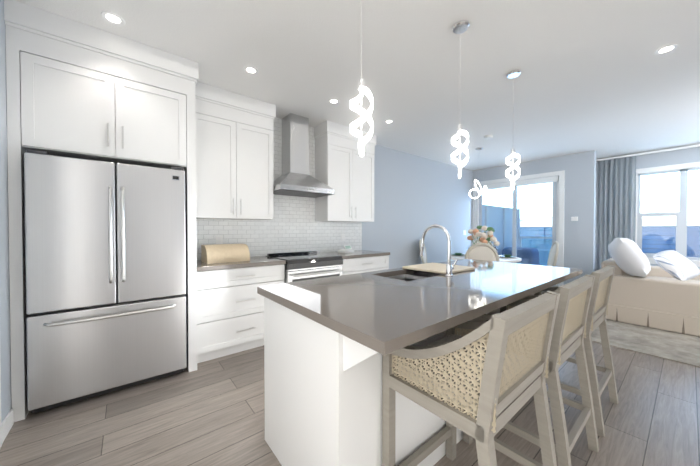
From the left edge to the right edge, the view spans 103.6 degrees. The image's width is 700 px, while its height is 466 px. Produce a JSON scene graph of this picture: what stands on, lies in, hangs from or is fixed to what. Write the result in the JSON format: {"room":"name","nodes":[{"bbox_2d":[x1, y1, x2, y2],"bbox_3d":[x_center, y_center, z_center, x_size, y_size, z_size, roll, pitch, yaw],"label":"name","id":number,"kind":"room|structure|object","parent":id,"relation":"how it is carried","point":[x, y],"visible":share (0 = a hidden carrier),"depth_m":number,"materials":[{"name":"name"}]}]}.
{"room":"dining room and kitchen","nodes":[
{"label":"dining room and kitchen","id":0,"kind":"room"},
{"bbox_2d":[0,0,11,421],"bbox_3d":[-0.529,-0.101,-0.406,0.150,2.720,6.830,-1,1,-39],"label":"wall","id":1,"kind":"structure","parent":0,"point":[5,360],"depth_m":1.71,"materials":[{"name":"grey paint"}]},
{"bbox_2d":[0,361,1,447],"bbox_3d":[-1.766,0.117,1.137,0.167,2.245,1.010,-1,1,-39],"label":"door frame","id":2,"kind":"structure","parent":1,"relation":"attached to","point":[0,410],"depth_m":1.59,"materials":[{"name":"white"}]},
{"bbox_2d":[2,408,13,442],"bbox_3d":[2.695,1.174,2.320,8.266,0.100,6.678,-1,1,-39],"label":"baseboard","id":3,"kind":"structure","parent":1,"relation":"attached to","point":[7,422],"depth_m":1.69,"materials":[{"name":"white wood"}]},
{"bbox_2d":[0,342,699,465],"bbox_3d":[2.694,1.274,2.322,8.570,0.100,6.980,-1,1,-39],"label":"floor","id":4,"kind":"structure","parent":0,"point":[209,412],"depth_m":1.78,"materials":[{"name":"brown wood"}]},
{"bbox_2d":[4,0,198,421],"bbox_3d":[-1.971,-0.136,2.359,1.090,2.719,0.714,-1,1,-39],"label":"tall cabinet","id":5,"kind":"object","parent":4,"relation":"on","point":[76,89],"visible":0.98,"depth_m":1.99,"materials":[{"name":"white wood"}]},
{"bbox_2d":[24,149,186,412],"bbox_3d":[-1.943,0.337,2.305,0.900,1.775,0.766,-1,1,-39],"label":"fridge","id":6,"kind":"object","parent":4,"relation":"on","point":[105,251],"visible":1,"depth_m":2.00,"materials":[{"name":"grey metal"}]},
{"bbox_2d":[197,266,284,362],"bbox_3d":[-1.253,0.778,3.015,0.870,0.876,0.618,-1,1,-39],"label":"base cabinet","id":7,"kind":"object","parent":4,"relation":"on","point":[230,309],"depth_m":2.70,"materials":[{"name":"white wood"}]},
{"bbox_2d":[197,256,284,269],"bbox_3d":[-1.245,0.320,2.997,0.873,0.040,0.648,-1,1,-39],"label":"countertop","id":8,"kind":"structure","parent":7,"relation":"on","point":[260,260],"depth_m":2.77,"materials":[{"name":"grey stone"}]},
{"bbox_2d":[201,244,249,263],"bbox_3d":[-1.321,0.213,2.933,0.416,0.175,0.292,-1,1,-39],"label":"bread box","id":9,"kind":"object","parent":8,"relation":"on","point":[218,253],"visible":1,"depth_m":2.84,"materials":[{"name":"brown wood"}]},
{"bbox_2d":[266,251,342,282],"bbox_3d":[-0.561,0.735,3.463,0.756,0.948,0.686,-1,1,-39],"label":"range","id":10,"kind":"object","parent":4,"relation":"on","point":[304,265],"visible":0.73,"depth_m":3.26,"materials":[{"name":"metal"}]},
{"bbox_2d":[343,254,388,274],"bbox_3d":[0.034,0.764,4.058,0.903,0.876,0.618,-1,1,-39],"label":"base cabinet","id":11,"kind":"object","parent":4,"relation":"on","point":[350,265],"depth_m":3.79,"materials":[{"name":"white wood"}]},
{"bbox_2d":[321,250,388,257],"bbox_3d":[0.044,0.306,4.041,0.905,0.040,0.648,-1,1,-39],"label":"countertop","id":12,"kind":"structure","parent":11,"relation":"on","point":[357,253],"depth_m":3.88,"materials":[{"name":"grey stone"}]},
{"bbox_2d":[338,245,353,252],"bbox_3d":[-0.039,0.233,4.083,0.280,0.104,0.240,-1,1,-39],"label":"kitchen scale","id":13,"kind":"object","parent":12,"relation":"on","point":[347,249],"visible":1,"depth_m":4.01,"materials":[{"name":"white"}]},
{"bbox_2d":[262,279,567,465],"bbox_3d":[0.692,0.790,2.038,2.370,0.876,0.990,-1,1,-39],"label":"kitchen island","id":14,"kind":"object","parent":4,"relation":"on","point":[329,342],"depth_m":1.24,"materials":[{"name":"white wood"}]},
{"bbox_2d":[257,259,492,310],"bbox_3d":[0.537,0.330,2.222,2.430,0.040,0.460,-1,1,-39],"label":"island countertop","id":15,"kind":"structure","parent":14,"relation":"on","point":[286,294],"depth_m":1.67,"materials":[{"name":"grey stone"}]},
{"bbox_2d":[389,271,443,278],"bbox_3d":[0.584,0.443,2.197,0.834,0.209,0.384,-1,1,-39],"label":"sink","id":16,"kind":"object","parent":15,"relation":"in","point":[404,274],"depth_m":2.33,"materials":[{"name":"silver metal"}]},
{"bbox_2d":[403,262,474,274],"bbox_3d":[0.756,0.298,2.353,0.445,0.020,0.420,-1,1,-39],"label":"cutting board","id":17,"kind":"object","parent":15,"relation":"on","point":[437,268],"visible":0.85,"depth_m":2.30,"materials":[{"name":"beige wood"}]},
{"bbox_2d":[420,224,457,276],"bbox_3d":[0.669,0.122,2.107,0.108,0.378,0.285,-1,1,-39],"label":"faucet","id":18,"kind":"object","parent":15,"relation":"on","point":[449,267],"visible":1,"depth_m":2.00,"materials":[{"name":"silver metal"}]},
{"bbox_2d":[293,263,580,354],"bbox_3d":[0.865,0.335,1.818,2.430,0.040,0.580,-1,1,-39],"label":"island countertop","id":19,"kind":"structure","parent":14,"relation":"on","point":[392,317],"depth_m":1.28,"materials":[{"name":"grey stone"}]},
{"bbox_2d":[419,239,426,263],"bbox_3d":[1.633,0.654,5.339,0.543,1.062,0.470,0,1,26],"label":"dining chair","id":20,"kind":"object","parent":4,"relation":"on","point":[424,258],"visible":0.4,"depth_m":5.34,"materials":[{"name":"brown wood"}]},
{"bbox_2d":[382,291,559,465],"bbox_3d":[0.516,0.744,1.166,0.540,0.995,0.525,-1,1,-39],"label":"stool","id":21,"kind":"object","parent":4,"relation":"on","point":[482,390],"visible":0.94,"depth_m":1.01,"materials":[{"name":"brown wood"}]},
{"bbox_2d":[465,243,499,261],"bbox_3d":[2.019,0.669,4.221,0.470,1.062,0.543,0,1,26],"label":"dining chair","id":22,"kind":"object","parent":4,"relation":"on","point":[482,251],"visible":0.25,"depth_m":3.98,"materials":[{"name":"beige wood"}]},
{"bbox_2d":[472,239,493,246],"bbox_3d":[2.751,0.649,5.725,0.470,1.062,0.543,0,1,26],"label":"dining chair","id":23,"kind":"object","parent":4,"relation":"on","point":[489,242],"visible":0.02,"depth_m":5.95,"materials":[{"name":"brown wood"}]},
{"bbox_2d":[451,254,520,262],"bbox_3d":[2.385,0.810,4.975,1.210,0.760,1.210,-1,1,-39],"label":"dining table","id":24,"kind":"object","parent":4,"relation":"on","point":[501,259],"visible":0.08,"depth_m":4.53,"materials":[{"name":"white"}]},
{"bbox_2d":[451,253,464,256],"bbox_3d":[2.025,0.401,5.145,0.338,0.052,0.338,0,1,6],"label":"plate","id":25,"kind":"object","parent":24,"relation":"on","point":[456,254],"depth_m":5.09,"materials":[{"name":"white ceramic"}]},
{"bbox_2d":[467,226,499,245],"bbox_3d":[2.389,0.146,4.982,0.509,0.564,0.566,-1,1,-39],"label":"flowers","id":26,"kind":"object","parent":24,"relation":"on","point":[484,237],"visible":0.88,"depth_m":4.88,"materials":[{"name":"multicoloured plant"}]},
{"bbox_2d":[499,254,518,258],"bbox_3d":[2.745,0.405,4.794,0.338,0.052,0.338,0,1,6],"label":"plate","id":27,"kind":"object","parent":24,"relation":"on","point":[506,256],"depth_m":4.75,"materials":[{"name":"white ceramic"}]},
{"bbox_2d":[463,274,598,465],"bbox_3d":[1.044,0.738,1.595,0.540,0.995,0.525,-1,1,-39],"label":"stool","id":28,"kind":"object","parent":4,"relation":"on","point":[567,340],"visible":0.44,"depth_m":1.41,"materials":[{"name":"brown wood"}]},
{"bbox_2d":[545,241,558,292],"bbox_3d":[3.137,0.664,4.607,0.543,1.062,0.470,0,1,26],"label":"dining chair","id":29,"kind":"object","parent":4,"relation":"on","point":[553,255],"visible":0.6,"depth_m":4.42,"materials":[{"name":"brown wood"}]},
{"bbox_2d":[520,265,618,436],"bbox_3d":[1.572,0.733,2.023,0.540,0.995,0.525,-1,1,-39],"label":"stool","id":30,"kind":"object","parent":4,"relation":"on","point":[596,316],"visible":0.29,"depth_m":1.83,"materials":[{"name":"brown wood"}]},
{"bbox_2d":[591,319,699,366],"bbox_3d":[5.024,1.210,2.916,3.400,0.012,3.670,-1,1,-39],"label":"rug","id":31,"kind":"object","parent":4,"relation":"on","point":[672,346],"depth_m":3.05,"materials":[{"name":"beige carpet"}]},
{"bbox_2d":[597,238,699,336],"bbox_3d":[4.500,0.621,4.066,2.121,1.129,0.996,-1,1,-39],"label":"sofa","id":32,"kind":"object","parent":31,"relation":"on","point":[664,294],"visible":0.96,"depth_m":3.49,"materials":[{"name":"beige fabric"}]},
{"bbox_2d":[231,145,472,268],"bbox_3d":[0.182,-0.166,4.663,7.640,2.720,0.150,-1,1,-39],"label":"wall","id":33,"kind":"structure","parent":0,"point":[415,196],"depth_m":5.47,"materials":[{"name":"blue paint"}]},
{"bbox_2d":[195,82,274,219],"bbox_3d":[-1.334,-0.831,3.109,0.850,1.347,0.318,-1,1,-39],"label":"upper cabinet","id":34,"kind":"object","parent":33,"relation":"attached to","point":[234,156],"depth_m":2.96,"materials":[{"name":"white wood"}]},
{"bbox_2d":[196,118,361,259],"bbox_3d":[-0.796,-0.612,3.761,2.548,1.803,0.010,-1,1,-39],"label":"tile backsplash","id":35,"kind":"structure","parent":33,"relation":"attached to","point":[293,225],"depth_m":3.69,"materials":[{"name":"white tile"}]},
{"bbox_2d":[216,235,222,243],"bbox_3d":[-1.510,0.086,3.180,0.070,0.115,0.007,-1,1,-39],"label":"electrical outlet plate","id":36,"kind":"object","parent":35,"relation":"attached to","point":[219,239],"depth_m":3.18,"materials":[{"name":"white plastic"}]},
{"bbox_2d":[273,113,334,197],"bbox_3d":[-0.648,-1.005,3.547,0.752,1.010,0.497,-1,1,-39],"label":"range hood","id":37,"kind":"object","parent":33,"relation":"attached to","point":[295,178],"visible":0.98,"depth_m":3.52,"materials":[{"name":"metal"}]},
{"bbox_2d":[315,122,374,221],"bbox_3d":[-0.061,-0.844,4.140,0.884,1.347,0.318,-1,1,-39],"label":"upper cabinet","id":38,"kind":"object","parent":33,"relation":"attached to","point":[339,165],"depth_m":3.94,"materials":[{"name":"white wood"}]},
{"bbox_2d":[15,0,699,170],"bbox_3d":[2.694,-1.556,2.285,8.570,0.120,6.980,-1,1,-39],"label":"ceiling","id":39,"kind":"structure","parent":0,"point":[601,79],"depth_m":2.43,"materials":[{"name":"white paint"}]},
{"bbox_2d":[101,11,124,25],"bbox_3d":[-1.643,-1.487,1.911,0.130,0.005,0.130,0,1,6],"label":"recessed light","id":40,"kind":"object","parent":39,"relation":"in","point":[112,18],"depth_m":1.91,"materials":[{"name":"white"}]},
{"bbox_2d":[243,66,258,73],"bbox_3d":[-0.910,-1.495,2.531,0.130,0.005,0.130,1,1,42],"label":"recessed light","id":41,"kind":"object","parent":39,"relation":"in","point":[248,69],"depth_m":2.53,"materials":[{"name":"white"}]},
{"bbox_2d":[328,98,339,103],"bbox_3d":[-0.185,-1.503,3.145,0.130,0.005,0.130,1,1,42],"label":"recessed light","id":42,"kind":"object","parent":39,"relation":"in","point":[333,101],"depth_m":3.15,"materials":[{"name":"white plastic"}]},
{"bbox_2d":[350,0,372,156],"bbox_3d":[0.058,-0.935,1.392,0.120,1.095,0.120,-1,1,-39],"label":"pendant light","id":43,"kind":"object","parent":39,"relation":"hanging from","point":[361,111],"visible":1,"depth_m":1.38,"materials":[{"name":"white glass"}]},
{"bbox_2d":[384,120,393,123],"bbox_3d":[0.531,-1.511,3.738,0.130,0.005,0.130,0,1,6],"label":"recessed light","id":44,"kind":"object","parent":39,"relation":"in","point":[386,121],"depth_m":3.73,"materials":[{"name":"white plastic"}]},
{"bbox_2d":[451,20,469,178],"bbox_3d":[0.796,-0.943,1.990,0.120,1.095,0.120,-1,1,-39],"label":"pendant light","id":45,"kind":"object","parent":39,"relation":"hanging from","point":[460,26],"visible":1,"depth_m":1.97,"materials":[{"name":"white glass"}]},
{"bbox_2d":[469,147,486,198],"bbox_3d":[2.341,-1.077,4.978,0.350,0.904,0.269,-1,1,-39],"label":"dining pendant light","id":46,"kind":"object","parent":39,"relation":"hanging from","point":[479,148],"visible":1,"depth_m":4.97,"materials":[{"name":"white glass"}]},
{"bbox_2d":[484,135,492,138],"bbox_3d":[2.178,-1.505,4.327,0.130,0.032,0.130,-1,1,-39],"label":"smoke detector","id":47,"kind":"object","parent":39,"relation":"attached to","point":[488,136],"visible":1,"depth_m":4.29,"materials":[{"name":"white plastic"}]},
{"bbox_2d":[506,70,520,189],"bbox_3d":[1.534,-0.951,2.588,0.120,1.095,0.120,-1,1,-39],"label":"pendant light","id":48,"kind":"object","parent":39,"relation":"hanging from","point":[513,74],"visible":1,"depth_m":2.58,"materials":[{"name":"white glass"}]},
{"bbox_2d":[596,144,699,160],"bbox_3d":[6.089,-1.484,4.482,0.040,0.030,3.215,-1,1,-39],"label":"track","id":49,"kind":"object","parent":39,"relation":"attached to","point":[685,147],"depth_m":5.10,"materials":[{"name":"white metal"}]},
{"bbox_2d":[595,156,635,270],"bbox_3d":[5.275,-0.157,5.503,0.064,2.640,0.600,-1,1,-39],"label":"drape","id":50,"kind":"object","parent":49,"relation":"hanging from","point":[615,198],"visible":0.52,"depth_m":5.51,"materials":[{"name":"grey fabric"}]},
{"bbox_2d":[654,44,678,54],"bbox_3d":[2.572,-1.491,2.238,0.130,0.005,0.130,0,1,6],"label":"recessed light","id":51,"kind":"object","parent":39,"relation":"in","point":[668,48],"depth_m":2.24,"materials":[{"name":"white"}]},
{"bbox_2d":[473,150,595,284],"bbox_3d":[3.818,-0.185,6.124,0.150,2.720,2.460,-1,1,-39],"label":"wall","id":52,"kind":"structure","parent":0,"point":[579,203],"depth_m":5.32,"materials":[{"name":"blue paint"}]},
{"bbox_2d":[482,183,552,265],"bbox_3d":[3.714,0.003,6.236,0.039,2.100,1.460,-1,1,-39],"label":"glass door","id":53,"kind":"structure","parent":52,"relation":"in","point":[522,222],"depth_m":6.05,"materials":[{"name":"glass"}]},
{"bbox_2d":[472,170,564,286],"bbox_3d":[3.700,-0.039,6.218,0.118,2.425,1.860,-1,1,-39],"label":"door frame","id":54,"kind":"structure","parent":52,"relation":"attached to","point":[558,208],"depth_m":5.82,"materials":[{"name":"white wood"}]},
{"bbox_2d":[463,217,577,234],"bbox_3d":[3.560,-0.133,5.966,0.449,0.380,2.079,-1,1,-39],"label":"switch plates","id":55,"kind":"object","parent":52,"relation":"attached to","point":[572,219],"visible":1,"depth_m":5.35,"materials":[{"name":"white plastic"}]},
{"bbox_2d":[603,147,699,268],"bbox_3d":[6.691,-0.158,4.058,0.150,2.720,4.670,-1,1,-39],"label":"wall","id":56,"kind":"structure","parent":0,"point":[679,156],"depth_m":5.02,"materials":[{"name":"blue paint"}]},
{"bbox_2d":[635,162,699,266],"bbox_3d":[6.148,-0.321,4.638,0.140,1.810,2.040,-1,1,-39],"label":"window","id":57,"kind":"structure","parent":56,"relation":"in","point":[681,222],"depth_m":4.98,"materials":[{"name":"white"}]},
{"label":"outside","id":58,"kind":"structure","parent":0,"visible":0},
{"bbox_3d":[103.658,0.726,84.006,252.930,0.120,240.000,-1,1,-39],"label":"ground","id":59,"kind":"structure","parent":58,"visible":0},
{"bbox_2d":[482,204,551,254],"bbox_3d":[5.077,0.452,7.153,3.070,2.420,2.600,-1,1,-39],"label":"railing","id":60,"kind":"object","parent":59,"relation":"on","point":[488,221],"depth_m":8.17,"materials":[{"name":"blue glass"}]},
{"bbox_2d":[502,247,540,264],"bbox_3d":[4.752,0.799,7.693,0.700,0.768,0.880,-1,1,-39],"label":"outdoor chair","id":61,"kind":"object","parent":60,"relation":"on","point":[528,254],"depth_m":7.38,"materials":[{"name":"blue fabric"}]},
{"bbox_2d":[522,239,550,265],"bbox_3d":[5.868,0.644,8.506,0.010,0.900,1.000,-1,1,-39],"label":"glass","id":62,"kind":"object","parent":60,"relation":"attached to","point":[529,240],"depth_m":8.48,"materials":[{"name":"glass"}]},
{"bbox_2d":[520,216,551,226],"bbox_3d":[57.711,-2.074,79.445,10.800,5.598,12.596,-1,1,-39],"label":"house","id":63,"kind":"structure","parent":59,"relation":"on","point":[540,218],"materials":[{"name":"white"}]},
{"bbox_2d":[520,226,699,265],"bbox_3d":[9.263,0.681,10.647,0.170,1.870,85.050,-1,1,-39],"label":"fence","id":64,"kind":"object","parent":59,"relation":"on","point":[646,233],"depth_m":9.34,"materials":[{"name":"blue"}]},
{"bbox_2d":[642,219,665,225],"bbox_3d":[67.454,-1.449,66.298,10.800,4.689,11.210,-1,1,-39],"label":"house","id":65,"kind":"structure","parent":59,"relation":"on","point":[650,223],"materials":[{"name":"white"}]},
{"bbox_2d":[687,220,699,225],"bbox_3d":[76.746,-1.165,56.887,10.800,4.366,10.787,-1,1,-39],"label":"house","id":66,"kind":"structure","parent":59,"relation":"on","point":[697,222],"depth_m":56.35,"materials":[{"name":"white"}]}
]}

